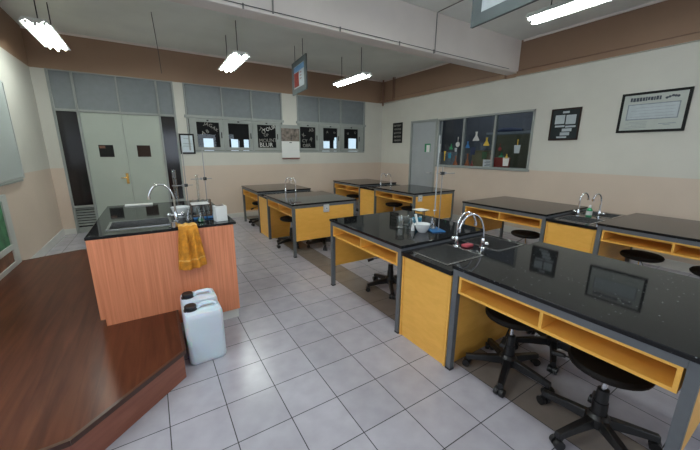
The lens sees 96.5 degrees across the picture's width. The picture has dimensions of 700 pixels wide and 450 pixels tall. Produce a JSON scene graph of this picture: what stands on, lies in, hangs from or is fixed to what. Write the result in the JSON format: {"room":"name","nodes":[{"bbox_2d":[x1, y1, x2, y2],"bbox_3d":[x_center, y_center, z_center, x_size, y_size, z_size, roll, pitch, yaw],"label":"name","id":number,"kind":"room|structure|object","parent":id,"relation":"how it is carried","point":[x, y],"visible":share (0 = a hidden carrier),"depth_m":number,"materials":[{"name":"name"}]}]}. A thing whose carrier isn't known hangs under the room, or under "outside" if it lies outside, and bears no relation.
{"room":"science classroom","nodes":[
{"label":"science classroom","id":0,"kind":"room"},
{"bbox_2d":[0,7,62,259],"bbox_3d":[-2.538,-0.459,1.063,0.150,3.380,10.130,-8,16,-31],"label":"wall","id":1,"kind":"structure","parent":0,"point":[32,202],"depth_m":4.48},
{"bbox_2d":[0,80,24,185],"bbox_3d":[-3.717,-0.961,3.053,0.035,1.230,2.430,-8,16,-31],"label":"whiteboard","id":2,"kind":"object","parent":1,"relation":"attached to","point":[11,168],"visible":1,"depth_m":3.85,"materials":[{"name":"metal"}]},
{"bbox_2d":[0,179,23,185],"bbox_3d":[-3.720,-0.376,3.191,0.035,0.029,2.200,-8,16,-31],"label":"tray","id":3,"kind":"object","parent":2,"relation":"on","point":[8,181],"depth_m":3.71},
{"bbox_2d":[30,228,64,258],"bbox_3d":[-4.614,0.326,4.790,0.012,0.120,2.068,-8,16,-31],"label":"baseboard","id":4,"kind":"structure","parent":1,"relation":"attached to","point":[46,248],"depth_m":4.82,"materials":[{"name":"paint"}]},
{"bbox_2d":[21,28,382,228],"bbox_3d":[-2.170,-1.904,7.194,7.570,3.380,0.150,-8,16,-31],"label":"wall","id":5,"kind":"structure","parent":0,"point":[228,171],"depth_m":6.74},
{"bbox_2d":[44,68,185,233],"bbox_3d":[-4.245,-1.317,5.925,1.840,2.800,0.126,-8,16,-31],"label":"door","id":6,"kind":"structure","parent":5,"relation":"in","point":[88,109],"depth_m":5.80,"materials":[{"name":"grey metal"}]},
{"bbox_2d":[179,133,195,153],"bbox_3d":[-3.331,-1.661,6.398,0.276,0.400,0.022,-8,16,-31],"label":"picture frame","id":7,"kind":"object","parent":5,"relation":"attached to","point":[183,138],"visible":0.92,"depth_m":6.39,"materials":[{"name":"grey"}]},
{"bbox_2d":[64,201,358,234],"bbox_3d":[-2.135,-0.292,7.504,7.170,0.100,0.012,-8,16,-31],"label":"baseboard","id":8,"kind":"structure","parent":5,"relation":"attached to","point":[254,213],"depth_m":7.19,"materials":[{"name":"white tile"}]},
{"bbox_2d":[182,82,283,152],"bbox_3d":[-2.465,-2.279,6.859,2.090,1.340,0.120,-8,16,-31],"label":"window","id":9,"kind":"structure","parent":5,"relation":"in","point":[255,116],"depth_m":6.79,"materials":[{"name":"grey glass"}]},
{"bbox_2d":[281,125,299,158],"bbox_3d":[-1.427,-1.994,7.513,0.450,0.784,0.009,-8,16,-31],"label":"wall calendar","id":10,"kind":"object","parent":5,"relation":"attached to","point":[290,146],"visible":1,"depth_m":7.51,"materials":[{"name":"white paper"}]},
{"bbox_2d":[281,128,298,140],"bbox_3d":[-1.427,-2.155,7.476,0.450,0.295,0.007,-8,16,-31],"label":"photo","id":11,"kind":"object","parent":10,"relation":"on","point":[287,134],"depth_m":7.46},
{"bbox_2d":[296,95,365,152],"bbox_3d":[-0.454,-2.559,8.090,2.040,1.340,0.120,-8,16,-31],"label":"window","id":12,"kind":"structure","parent":5,"relation":"in","point":[319,119],"depth_m":8.01,"materials":[{"name":"grey glass"}]},
{"bbox_2d":[0,0,655,80],"bbox_3d":[1.238,-2.704,3.083,9.270,0.100,10.330,-8,16,-31],"label":"ceiling","id":13,"kind":"structure","parent":0,"point":[178,26],"depth_m":4.93,"materials":[{"name":"paint"}]},
{"bbox_2d":[18,0,69,51],"bbox_3d":[-3.784,-2.582,3.860,0.280,0.543,1.088,-8,16,-31],"label":"ceiling lamp","id":14,"kind":"object","parent":13,"relation":"hanging from","point":[42,30],"visible":1,"depth_m":3.75,"materials":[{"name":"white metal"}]},
{"bbox_2d":[218,20,249,72],"bbox_3d":[-1.893,-2.840,4.994,0.280,0.543,1.088,-8,16,-31],"label":"ceiling lamp","id":15,"kind":"object","parent":13,"relation":"hanging from","point":[237,58],"visible":1,"depth_m":4.88,"materials":[{"name":"white"}]},
{"bbox_2d":[292,38,307,95],"bbox_3d":[-0.921,-2.839,5.645,0.028,0.834,0.800,-6,15,-26],"label":"hanging sign","id":16,"kind":"object","parent":13,"relation":"hanging from","point":[299,67],"visible":1,"depth_m":5.61,"materials":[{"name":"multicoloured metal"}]},
{"bbox_2d":[294,62,303,89],"bbox_3d":[-0.922,-2.706,5.676,0.012,0.390,0.610,-6,15,-26],"label":"poster","id":17,"kind":"object","parent":16,"relation":"attached to","point":[299,66],"depth_m":5.66,"materials":[{"name":"paper"}]},
{"bbox_2d":[167,0,521,74],"bbox_3d":[-0.119,-2.536,3.698,7.170,0.525,0.220,-8,16,-31],"label":"ceiling beam","id":18,"kind":"structure","parent":13,"relation":"attached to","point":[395,20],"depth_m":4.00,"materials":[{"name":"paint"}]},
{"bbox_2d":[224,0,508,68],"bbox_3d":[-0.163,-2.274,3.589,6.820,0.008,0.008,-8,16,-31],"label":"conduit","id":19,"kind":"object","parent":18,"relation":"attached to","point":[224,0],"visible":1,"depth_m":3.66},
{"bbox_2d":[332,47,371,86],"bbox_3d":[0.022,-3.107,6.165,0.280,0.543,1.088,-8,16,-31],"label":"ceiling lamp","id":20,"kind":"object","parent":13,"relation":"hanging from","point":[361,75],"visible":1,"depth_m":6.05,"materials":[{"name":"white"}]},
{"bbox_2d":[379,77,395,105],"bbox_3d":[0.989,-3.544,8.287,0.244,0.660,0.623,-8,16,-31],"label":"pipes","id":21,"kind":"object","parent":13,"relation":"attached to","point":[393,85],"visible":1,"depth_m":8.25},
{"bbox_2d":[470,0,537,28],"bbox_3d":[1.238,-2.034,2.279,0.028,0.834,0.800,-6,15,-26],"label":"sign","id":22,"kind":"object","parent":13,"relation":"hanging from","point":[483,11],"visible":1,"depth_m":2.52,"materials":[{"name":"grey metal"}]},
{"bbox_2d":[481,0,504,11],"bbox_3d":[1.238,-1.901,2.310,0.012,0.390,0.610,-6,15,-26],"label":"poster","id":23,"kind":"object","parent":22,"relation":"attached to","point":[486,5],"depth_m":2.53,"materials":[{"name":"paper"}]},
{"bbox_2d":[525,0,611,24],"bbox_3d":[2.247,-2.316,2.862,0.280,0.543,1.088,-8,16,-31],"label":"ceiling lamp","id":24,"kind":"object","parent":13,"relation":"hanging from","point":[566,7],"visible":1,"depth_m":3.09,"materials":[{"name":"white"}]},
{"bbox_2d":[45,205,699,449],"bbox_3d":[1.220,0.682,3.882,9.270,0.100,10.330,-8,16,-31],"label":"floor","id":25,"kind":"structure","parent":0,"point":[308,363],"depth_m":2.03,"materials":[{"name":"tile"}]},
{"bbox_2d":[0,248,185,449],"bbox_3d":[-2.461,0.754,2.829,1.523,0.208,3.668,-8,16,-31],"label":"stage platform","id":26,"kind":"object","parent":25,"relation":"on","point":[70,379],"visible":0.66,"depth_m":1.98,"materials":[{"name":"red laminate"}]},
{"bbox_2d":[0,194,21,279],"bbox_3d":[-3.602,0.158,3.140,0.035,0.800,1.140,-8,16,-31],"label":"display board","id":27,"kind":"object","parent":26,"relation":"on","point":[10,257],"visible":1,"depth_m":3.45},
{"bbox_2d":[0,205,10,251],"bbox_3d":[-3.594,0.070,3.100,0.012,0.510,1.000,-8,16,-31],"label":"picture","id":28,"kind":"object","parent":27,"relation":"attached to","point":[5,226],"depth_m":3.43},
{"bbox_2d":[0,251,14,272],"bbox_3d":[-3.596,0.435,3.186,0.012,0.160,1.000,-8,16,-31],"label":"picture","id":29,"kind":"object","parent":27,"relation":"attached to","point":[7,259],"depth_m":3.38},
{"bbox_2d":[84,183,239,330],"bbox_3d":[-1.828,0.158,3.136,1.027,1.233,1.512,-8,16,-31],"label":"sink counter","id":30,"kind":"object","parent":25,"relation":"on","point":[132,251],"visible":0.94,"depth_m":2.50,"materials":[{"name":"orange wood"}]},
{"bbox_2d":[105,217,171,230],"bbox_3d":[-1.759,0.067,2.650,0.448,0.174,0.338,-8,16,-31],"label":"basin","id":31,"kind":"object","parent":30,"relation":"in","point":[162,221],"depth_m":2.72,"materials":[{"name":"metal"}]},
{"bbox_2d":[84,199,235,240],"bbox_3d":[-1.826,-0.107,3.074,1.027,0.022,1.512,-8,16,-31],"label":"countertop","id":32,"kind":"structure","parent":30,"relation":"on","point":[157,210],"depth_m":2.80,"materials":[{"name":"black stone"}]},
{"bbox_2d":[147,183,184,221],"bbox_3d":[-1.560,-0.188,2.651,0.260,0.333,0.053,-8,16,-31],"label":"faucet","id":33,"kind":"object","parent":30,"relation":"on","point":[175,214],"depth_m":2.68,"materials":[{"name":"silver metal"}]},
{"bbox_2d":[170,205,189,217],"bbox_3d":[-1.547,-0.118,2.858,0.162,0.099,0.162,-8,16,-31],"label":"mixing bowl","id":34,"kind":"object","parent":30,"relation":"on","point":[181,208],"visible":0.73,"depth_m":2.83,"materials":[{"name":"white ceramic"}]},
{"bbox_2d":[172,146,195,213],"bbox_3d":[-1.616,-0.431,3.006,0.180,0.640,0.170,-8,16,-31],"label":"stand","id":35,"kind":"object","parent":30,"relation":"on","point":[185,184],"visible":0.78,"depth_m":3.02,"materials":[{"name":"metal"}]},
{"bbox_2d":[178,222,206,269],"bbox_3d":[-1.310,0.173,2.567,0.212,0.365,0.146,-8,16,-31],"label":"hand towel","id":36,"kind":"object","parent":30,"relation":"hanging from","point":[191,254],"visible":0.98,"depth_m":2.52,"materials":[{"name":"fabric"}]},
{"bbox_2d":[191,148,212,213],"bbox_3d":[-1.396,-0.405,2.942,0.180,0.620,0.170,-8,16,-31],"label":"stand","id":37,"kind":"object","parent":30,"relation":"on","point":[204,177],"visible":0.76,"depth_m":2.94,"materials":[{"name":"metal"}]},
{"bbox_2d":[193,214,212,219],"bbox_3d":[-1.340,-0.075,2.868,0.180,0.014,0.130,-8,16,-31],"label":"tray","id":38,"kind":"object","parent":30,"relation":"on","point":[205,217],"visible":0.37,"depth_m":2.82,"materials":[{"name":"plastic"}]},
{"bbox_2d":[190,199,211,216],"bbox_3d":[-1.358,-0.155,2.850,0.170,0.150,0.050,-8,16,-31],"label":"test tube rack","id":39,"kind":"object","parent":38,"relation":"on","point":[210,214],"visible":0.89,"depth_m":2.85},
{"bbox_2d":[212,204,227,221],"bbox_3d":[-1.139,-0.107,2.741,0.096,0.135,0.084,-10,17,-38],"label":"tissue box","id":40,"kind":"object","parent":30,"relation":"on","point":[219,211],"visible":1,"depth_m":2.71,"materials":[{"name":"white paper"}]},
{"bbox_2d":[180,288,217,337],"bbox_3d":[-1.200,0.721,2.512,0.250,0.430,0.210,-8,16,-33],"label":"jerrycan","id":41,"kind":"object","parent":25,"relation":"on","point":[187,297],"visible":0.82,"depth_m":2.43,"materials":[{"name":"white plastic"}]},
{"bbox_2d":[182,299,225,364],"bbox_3d":[-1.080,0.767,2.321,0.250,0.430,0.210,-8,16,-32],"label":"jerrycan","id":42,"kind":"object","parent":25,"relation":"on","point":[203,321],"visible":1,"depth_m":2.24,"materials":[{"name":"white plastic"}]},
{"bbox_2d":[241,183,310,232],"bbox_3d":[-1.551,-0.410,6.543,1.070,0.776,1.180,-8,16,-31],"label":"lab bench","id":43,"kind":"object","parent":25,"relation":"on","point":[250,193],"visible":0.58,"depth_m":6.35,"materials":[{"name":"black stone"}]},
{"bbox_2d":[243,189,257,200],"bbox_3d":[-1.823,-0.628,6.315,0.394,0.119,1.074,-8,16,-31],"label":"shelf","id":44,"kind":"object","parent":43,"relation":"attached to","point":[246,192],"depth_m":6.24,"materials":[{"name":"orange laminate"}]},
{"bbox_2d":[241,183,310,192],"bbox_3d":[-1.549,-0.776,6.456,1.070,0.024,1.180,-8,16,-31],"label":"countertop","id":45,"kind":"structure","parent":43,"relation":"on","point":[263,188],"depth_m":6.33,"materials":[{"name":"black stone"}]},
{"bbox_2d":[258,177,312,237],"bbox_3d":[-1.107,-0.366,5.826,1.058,1.025,0.496,-8,16,-31],"label":"base cabinet","id":46,"kind":"object","parent":25,"relation":"on","point":[283,230],"visible":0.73,"depth_m":5.60,"materials":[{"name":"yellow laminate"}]},
{"bbox_2d":[258,190,310,198],"bbox_3d":[-1.106,-0.564,5.779,1.058,0.032,0.496,-8,16,-31],"label":"countertop","id":47,"kind":"structure","parent":46,"relation":"on","point":[261,195],"depth_m":5.64,"materials":[{"name":"black stone"}]},
{"bbox_2d":[277,215,309,248],"bbox_3d":[-0.966,0.099,5.074,0.564,0.466,0.550,11,17,38],"label":"stool","id":48,"kind":"object","parent":25,"relation":"on","point":[288,218],"visible":0.62,"depth_m":5.04,"materials":[{"name":"black plastic"}]},
{"bbox_2d":[266,191,356,257],"bbox_3d":[-0.659,-0.079,5.161,1.070,0.776,1.195,-8,16,-31],"label":"lab bench","id":49,"kind":"object","parent":25,"relation":"on","point":[310,212],"visible":0.91,"depth_m":4.69,"materials":[{"name":"wood"}]},
{"bbox_2d":[268,199,291,216],"bbox_3d":[-0.935,-0.299,4.939,0.394,0.119,1.074,-8,16,-31],"label":"shelf","id":50,"kind":"object","parent":49,"relation":"attached to","point":[286,209],"depth_m":4.87,"materials":[{"name":"orange laminate"}]},
{"bbox_2d":[266,191,356,205],"bbox_3d":[-0.662,-0.446,5.080,1.070,0.024,1.180,-8,16,-31],"label":"countertop","id":51,"kind":"structure","parent":49,"relation":"on","point":[315,197],"depth_m":4.91,"materials":[{"name":"black stone"}]},
{"bbox_2d":[307,236,330,250],"bbox_3d":[-0.442,0.105,5.058,0.550,0.466,0.564,11,17,39],"label":"stool","id":52,"kind":"object","parent":25,"relation":"on","point":[324,240],"visible":0.47,"depth_m":5.00,"materials":[{"name":"black plastic"}]},
{"bbox_2d":[333,179,395,214],"bbox_3d":[0.341,-0.702,7.821,1.070,0.776,1.210,-8,16,-31],"label":"lab bench","id":53,"kind":"object","parent":25,"relation":"on","point":[341,187],"visible":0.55,"depth_m":7.67,"materials":[{"name":"black stone"}]},
{"bbox_2d":[335,183,358,192],"bbox_3d":[0.070,-0.920,7.594,0.394,0.119,1.104,-8,16,-31],"label":"shelf","id":54,"kind":"object","parent":53,"relation":"attached to","point":[345,186],"depth_m":7.53,"materials":[{"name":"orange laminate"}]},
{"bbox_2d":[333,179,395,185],"bbox_3d":[0.343,-1.068,7.735,1.070,0.024,1.210,-8,16,-31],"label":"countertop","id":55,"kind":"structure","parent":53,"relation":"on","point":[360,182],"depth_m":7.53,"materials":[{"name":"black stone"}]},
{"bbox_2d":[360,173,401,214],"bbox_3d":[0.804,-0.652,7.076,1.058,1.025,0.536,-8,16,-31],"label":"base cabinet","id":56,"kind":"object","parent":25,"relation":"on","point":[366,192],"visible":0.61,"depth_m":6.87,"materials":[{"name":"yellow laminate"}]},
{"bbox_2d":[360,184,397,190],"bbox_3d":[0.805,-0.850,7.029,1.058,0.032,0.536,-8,16,-31],"label":"countertop","id":57,"kind":"structure","parent":56,"relation":"on","point":[362,187],"depth_m":6.82,"materials":[{"name":"black stone"}]},
{"bbox_2d":[366,257,396,299],"bbox_3d":[0.437,0.482,3.482,0.564,0.466,0.550,-10,17,-37],"label":"stool","id":58,"kind":"object","parent":25,"relation":"on","point":[390,279],"visible":0.51,"depth_m":3.44,"materials":[{"name":"black plastic"}]},
{"bbox_2d":[329,210,485,333],"bbox_3d":[0.538,0.365,3.305,1.070,0.776,1.180,-8,16,-31],"label":"lab bench","id":59,"kind":"object","parent":25,"relation":"on","point":[360,237],"visible":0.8,"depth_m":3.03,"materials":[{"name":"black stone"}]},
{"bbox_2d":[333,226,397,265],"bbox_3d":[0.266,0.147,3.078,0.394,0.119,1.074,-8,16,-31],"label":"shelf","id":60,"kind":"object","parent":59,"relation":"attached to","point":[385,252],"depth_m":2.97,"materials":[{"name":"orange laminate"}]},
{"bbox_2d":[329,210,485,248],"bbox_3d":[0.539,-0.001,3.219,1.070,0.024,1.180,-8,16,-31],"label":"countertop","id":61,"kind":"structure","parent":59,"relation":"on","point":[382,227],"depth_m":3.03,"materials":[{"name":"black stone"}]},
{"bbox_2d":[413,222,429,232],"bbox_3d":[0.668,0.023,2.888,0.144,0.083,0.144,8,15,28],"label":"mortar","id":62,"kind":"object","parent":59,"relation":"on","point":[423,227],"visible":0.98,"depth_m":2.85,"materials":[{"name":"white ceramic"}]},
{"bbox_2d":[428,166,454,232],"bbox_3d":[0.840,-0.245,2.901,0.205,0.600,0.180,-3,14,-12],"label":"stand","id":63,"kind":"object","parent":59,"relation":"on","point":[431,229],"visible":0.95,"depth_m":2.88,"materials":[{"name":"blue metal"}]},
{"bbox_2d":[433,135,440,214],"bbox_3d":[0.783,-0.438,2.807,0.033,0.710,0.016,-8,16,-31],"label":"burette","id":64,"kind":"object","parent":63,"relation":"attached to","point":[434,210],"visible":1,"depth_m":2.80,"materials":[{"name":"clear glass"}]},
{"bbox_2d":[374,184,454,220],"bbox_3d":[1.270,-0.357,6.381,1.070,0.776,1.225,-8,16,-31],"label":"lab bench","id":65,"kind":"object","parent":25,"relation":"on","point":[416,196],"visible":0.75,"depth_m":6.06,"materials":[{"name":"black stone"}]},
{"bbox_2d":[376,190,412,202],"bbox_3d":[0.995,-0.577,6.160,0.394,0.119,1.104,-8,16,-31],"label":"shelf","id":66,"kind":"object","parent":65,"relation":"attached to","point":[404,197],"depth_m":6.10,"materials":[{"name":"orange laminate"}]},
{"bbox_2d":[374,184,454,194],"bbox_3d":[1.268,-0.725,6.301,1.070,0.024,1.210,-8,16,-31],"label":"countertop","id":67,"kind":"structure","parent":65,"relation":"on","point":[411,189],"depth_m":6.14,"materials":[{"name":"black stone"}]},
{"bbox_2d":[399,211,527,366],"bbox_3d":[0.982,0.408,2.588,1.058,1.025,0.496,-8,16,-31],"label":"base cabinet","id":68,"kind":"object","parent":25,"relation":"on","point":[427,271],"visible":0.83,"depth_m":2.41,"materials":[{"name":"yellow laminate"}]},
{"bbox_2d":[401,234,527,275],"bbox_3d":[0.983,0.211,2.542,1.058,0.032,0.496,-8,16,-31],"label":"countertop","id":69,"kind":"structure","parent":68,"relation":"on","point":[448,270],"depth_m":2.43,"materials":[{"name":"black stone"}]},
{"bbox_2d":[412,244,483,265],"bbox_3d":[0.750,0.304,2.432,0.408,0.174,0.358,-8,16,-31],"label":"basin","id":70,"kind":"object","parent":69,"relation":"in","point":[442,254],"depth_m":2.55,"materials":[{"name":"metal"}]},
{"bbox_2d":[451,211,476,246],"bbox_3d":[0.944,0.026,2.613,0.183,0.293,0.146,-8,16,-31],"label":"faucet","id":71,"kind":"object","parent":69,"relation":"on","point":[456,243],"depth_m":2.59,"materials":[{"name":"silver metal"}]},
{"bbox_2d":[458,213,488,248],"bbox_3d":[1.001,0.054,2.498,0.231,0.293,0.167,-8,16,-31],"label":"faucet","id":72,"kind":"object","parent":69,"relation":"on","point":[482,243],"depth_m":2.54,"materials":[{"name":"silver metal"}]},
{"bbox_2d":[462,235,522,251],"bbox_3d":[1.229,0.237,2.725,0.358,0.174,0.358,-8,16,-31],"label":"basin","id":73,"kind":"object","parent":69,"relation":"in","point":[496,244],"depth_m":2.81,"materials":[{"name":"metal"}]},
{"bbox_2d":[485,130,530,154],"bbox_3d":[3.962,-1.126,7.142,0.520,1.950,1.800,-8,16,-31],"label":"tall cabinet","id":74,"kind":"object","parent":25,"relation":"on","point":[488,135],"visible":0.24,"depth_m":7.25,"materials":[{"name":"grey"}]},
{"bbox_2d":[462,306,554,397],"bbox_3d":[1.074,0.801,2.142,0.550,0.466,0.564,3,14,13],"label":"stool","id":75,"kind":"object","parent":25,"relation":"on","point":[505,354],"visible":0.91,"depth_m":2.10,"materials":[{"name":"black plastic"}]},
{"bbox_2d":[461,196,587,241],"bbox_3d":[2.479,0.072,4.590,1.100,0.776,1.210,-8,16,-31],"label":"lab bench","id":76,"kind":"object","parent":25,"relation":"on","point":[495,211],"visible":0.57,"depth_m":4.36,"materials":[{"name":"black stone"}]},
{"bbox_2d":[465,206,541,228],"bbox_3d":[2.195,-0.145,4.355,0.394,0.119,1.104,-8,16,-31],"label":"shelf","id":77,"kind":"object","parent":76,"relation":"attached to","point":[491,213],"depth_m":4.26,"materials":[{"name":"orange laminate"}]},
{"bbox_2d":[462,196,587,216],"bbox_3d":[2.481,-0.294,4.504,1.100,0.024,1.210,-8,16,-31],"label":"countertop","id":78,"kind":"structure","parent":76,"relation":"on","point":[529,206],"depth_m":4.36,"materials":[{"name":"black stone"}]},
{"bbox_2d":[511,230,539,243],"bbox_3d":[2.317,0.318,4.216,0.550,0.466,0.564,8,15,28],"label":"stool","id":79,"kind":"object","parent":25,"relation":"on","point":[524,234],"visible":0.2,"depth_m":4.09,"materials":[{"name":"black plastic"}]},
{"bbox_2d":[515,330,570,374],"bbox_3d":[1.529,0.754,2.350,0.550,0.466,0.564,3,13,10],"label":"stool","id":80,"kind":"object","parent":25,"relation":"on","point":[553,343],"visible":0.36,"depth_m":2.35,"materials":[{"name":"black plastic"}]},
{"bbox_2d":[445,242,699,449],"bbox_3d":[1.426,0.689,1.950,1.070,0.776,1.140,-8,16,-31],"label":"lab bench","id":81,"kind":"object","parent":25,"relation":"on","point":[642,321],"visible":0.91,"depth_m":1.62,"materials":[{"name":"black stone"}]},
{"bbox_2d":[458,277,686,393],"bbox_3d":[1.154,0.471,1.723,0.394,0.119,1.034,-8,16,-31],"label":"shelf","id":82,"kind":"object","parent":81,"relation":"attached to","point":[669,374],"depth_m":1.50,"materials":[{"name":"orange laminate"}]},
{"bbox_2d":[452,242,699,363],"bbox_3d":[1.428,0.324,1.864,1.070,0.024,1.140,-8,16,-31],"label":"countertop","id":83,"kind":"structure","parent":81,"relation":"on","point":[660,309],"depth_m":1.70,"materials":[{"name":"black stone"}]},
{"bbox_2d":[543,192,625,260],"bbox_3d":[2.937,0.120,3.853,1.088,1.025,0.516,-8,16,-31],"label":"base cabinet","id":84,"kind":"object","parent":25,"relation":"on","point":[576,231],"visible":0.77,"depth_m":3.64,"materials":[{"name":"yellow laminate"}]},
{"bbox_2d":[546,210,625,229],"bbox_3d":[2.938,-0.078,3.806,1.088,0.032,0.516,-8,16,-31],"label":"countertop","id":85,"kind":"structure","parent":84,"relation":"on","point":[593,226],"depth_m":3.62,"materials":[{"name":"black stone"}]},
{"bbox_2d":[553,215,605,229],"bbox_3d":[2.692,0.017,3.689,0.408,0.174,0.378,-8,16,-31],"label":"basin","id":86,"kind":"object","parent":85,"relation":"in","point":[570,218],"depth_m":3.77,"materials":[{"name":"metal"}]},
{"bbox_2d":[572,192,589,215],"bbox_3d":[2.859,-0.262,3.875,0.144,0.293,0.128,-8,16,-31],"label":"faucet","id":87,"kind":"object","parent":85,"relation":"on","point":[578,210],"depth_m":3.85,"materials":[{"name":"silver metal"}]},
{"bbox_2d":[592,193,604,217],"bbox_3d":[2.995,-0.232,3.753,0.144,0.293,0.128,-8,16,-31],"label":"faucet","id":88,"kind":"object","parent":85,"relation":"on","point":[599,213],"depth_m":3.77,"materials":[{"name":"silver metal"}]},
{"bbox_2d":[579,211,623,218],"bbox_3d":[3.171,-0.050,3.982,0.358,0.174,0.378,-8,16,-31],"label":"basin","id":89,"kind":"object","parent":85,"relation":"in","point":[607,215],"depth_m":4.01,"materials":[{"name":"stone"}]},
{"bbox_2d":[536,346,662,449],"bbox_3d":[1.346,0.913,1.674,0.564,0.466,0.550,9,16,33],"label":"stool","id":90,"kind":"object","parent":25,"relation":"on","point":[596,417],"visible":0.9,"depth_m":1.62,"materials":[{"name":"black plastic"}]},
{"bbox_2d":[620,249,664,265],"bbox_3d":[3.056,0.526,3.352,0.550,0.466,0.564,2,13,6],"label":"stool","id":91,"kind":"object","parent":25,"relation":"on","point":[640,256],"visible":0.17,"depth_m":3.24,"materials":[{"name":"black plastic"}]},
{"bbox_2d":[592,213,699,261],"bbox_3d":[3.388,0.409,3.182,1.100,0.776,1.190,-8,16,-31],"label":"lab bench","id":92,"kind":"object","parent":25,"relation":"on","point":[679,237],"visible":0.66,"depth_m":3.16,"materials":[{"name":"black stone"}]},
{"bbox_2d":[597,213,699,241],"bbox_3d":[3.389,0.043,3.095,1.100,0.024,1.190,-8,16,-31],"label":"countertop","id":93,"kind":"structure","parent":92,"relation":"on","point":[685,229],"depth_m":3.20,"materials":[{"name":"black stone"}]},
{"bbox_2d":[601,230,699,260],"bbox_3d":[3.103,0.192,2.946,0.394,0.119,1.084,-8,16,-31],"label":"shelf","id":94,"kind":"object","parent":92,"relation":"attached to","point":[689,250],"depth_m":3.03,"materials":[{"name":"orange laminate"}]},
{"bbox_2d":[689,266,699,276],"bbox_3d":[3.287,0.641,2.870,0.564,0.466,0.550,-12,18,-42],"label":"stool","id":95,"kind":"object","parent":25,"relation":"on","point":[695,270],"visible":0.09,"depth_m":2.86,"materials":[{"name":"black plastic"}]},
{"bbox_2d":[441,112,532,165],"bbox_3d":[3.872,-2.013,7.782,0.100,3.380,5.100,-8,16,-31],"label":"wall","id":96,"kind":"structure","parent":0,"point":[452,129],"depth_m":8.42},
{"bbox_2d":[490,134,529,167],"bbox_3d":[3.423,-1.428,6.449,0.020,0.850,1.150,-8,16,-31],"label":"bulletin board","id":97,"kind":"object","parent":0,"point":[518,160],"depth_m":6.46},
{"bbox_2d":[381,0,699,265],"bbox_3d":[3.662,-1.323,4.856,0.150,3.380,10.130,-8,16,-31],"label":"wall","id":98,"kind":"structure","parent":0,"point":[651,173],"depth_m":4.72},
{"bbox_2d":[20,0,666,81],"bbox_3d":[0.517,-2.541,2.657,7.170,0.030,9.930,-8,16,-31],"label":"trim","id":99,"kind":"structure","parent":98,"relation":"attached to","point":[656,1],"depth_m":5.45,"materials":[{"name":"paint"}]},
{"bbox_2d":[392,122,402,142],"bbox_3d":[1.268,-2.458,8.351,0.017,0.520,0.380,-8,16,-31],"label":"poster","id":100,"kind":"object","parent":98,"relation":"attached to","point":[397,127],"visible":1,"depth_m":8.33,"materials":[{"name":"paper"}]},
{"bbox_2d":[408,118,437,186],"bbox_3d":[1.797,-1.438,7.783,0.131,2.240,0.880,-8,16,-31],"label":"door","id":101,"kind":"structure","parent":98,"relation":"in","point":[423,136],"depth_m":7.69,"materials":[{"name":"grey paint"}]},
{"bbox_2d":[434,109,535,171],"bbox_3d":[2.657,-1.691,6.396,0.170,1.060,2.220,-8,16,-31],"label":"window","id":102,"kind":"structure","parent":98,"relation":"in","point":[496,115],"depth_m":6.14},
{"bbox_2d":[381,33,699,103],"bbox_3d":[3.528,-2.445,4.622,0.055,0.080,9.930,-8,16,-31],"label":"trim","id":103,"kind":"structure","parent":98,"relation":"attached to","point":[691,38],"depth_m":4.72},
{"bbox_2d":[519,31,699,70],"bbox_3d":[4.562,-2.120,3.037,0.021,0.022,5.990,-8,16,-31],"label":"conduit","id":104,"kind":"object","parent":103,"relation":"on","point":[699,31],"visible":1,"depth_m":4.32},
{"bbox_2d":[548,107,582,140],"bbox_3d":[3.432,-1.611,5.003,0.020,0.490,0.430,-8,16,-31],"label":"board","id":105,"kind":"object","parent":98,"relation":"attached to","point":[565,122],"visible":1,"depth_m":4.99,"materials":[{"name":"paper"}]},
{"bbox_2d":[452,214,697,273],"bbox_3d":[3.536,0.254,5.266,0.012,0.120,9.918,-8,16,-31],"label":"baseboard","id":106,"kind":"structure","parent":98,"relation":"attached to","point":[671,264],"depth_m":4.17,"materials":[{"name":"white tile"}]},
{"bbox_2d":[616,86,694,132],"bbox_3d":[3.983,-1.495,4.124,0.025,0.515,0.690,-8,16,-31],"label":"chart","id":107,"kind":"object","parent":98,"relation":"attached to","point":[668,109],"visible":1,"depth_m":4.09,"materials":[{"name":"paper"}]},
{"bbox_2d":[627,101,679,119],"bbox_3d":[3.980,-1.502,4.120,0.002,0.190,0.510,-8,16,-31],"label":"print","id":108,"kind":"object","parent":107,"relation":"attached to","point":[649,110],"depth_m":4.10,"materials":[{"name":"paper"}]},
{"bbox_3d":[2.824,-1.231,6.777,0.400,0.070,2.550,-8,16,-31],"label":"trim","id":109,"kind":"structure","parent":98,"relation":"attached to","visible":0},
{"bbox_2d":[440,152,456,164],"bbox_3d":[2.329,-1.599,7.523,0.210,0.300,0.430,-8,16,-31],"label":"storage box","id":110,"kind":"object","parent":109,"relation":"on","point":[448,161],"visible":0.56,"depth_m":7.38,"materials":[{"name":"grey"}]},
{"bbox_2d":[472,150,490,165],"bbox_3d":[2.822,-1.436,6.753,0.210,0.340,0.310,-8,16,-31],"label":"storage box","id":111,"kind":"object","parent":109,"relation":"on","point":[477,159],"visible":0.61,"depth_m":6.67,"materials":[{"name":"cardboard"}]},
{"bbox_2d":[493,157,510,167],"bbox_3d":[3.074,-1.274,6.378,0.190,0.200,0.290,-8,16,-31],"label":"storage box","id":112,"kind":"object","parent":109,"relation":"on","point":[498,162],"visible":0.45,"depth_m":6.31,"materials":[{"name":"red plastic"}]},
{"label":"outside","id":113,"kind":"structure","parent":0,"visible":0},
{"bbox_3d":[-2.526,-0.722,9.753,11.000,0.060,3.960,-8,16,-31],"label":"floor","id":114,"kind":"structure","parent":113,"visible":0},
{"bbox_2d":[121,86,348,201],"bbox_3d":[-3.324,-2.904,10.271,11.100,3.900,0.400,-8,16,-31],"label":"building","id":115,"kind":"structure","parent":114,"relation":"on","point":[200,136],"depth_m":9.47,"materials":[{"name":"paint"}]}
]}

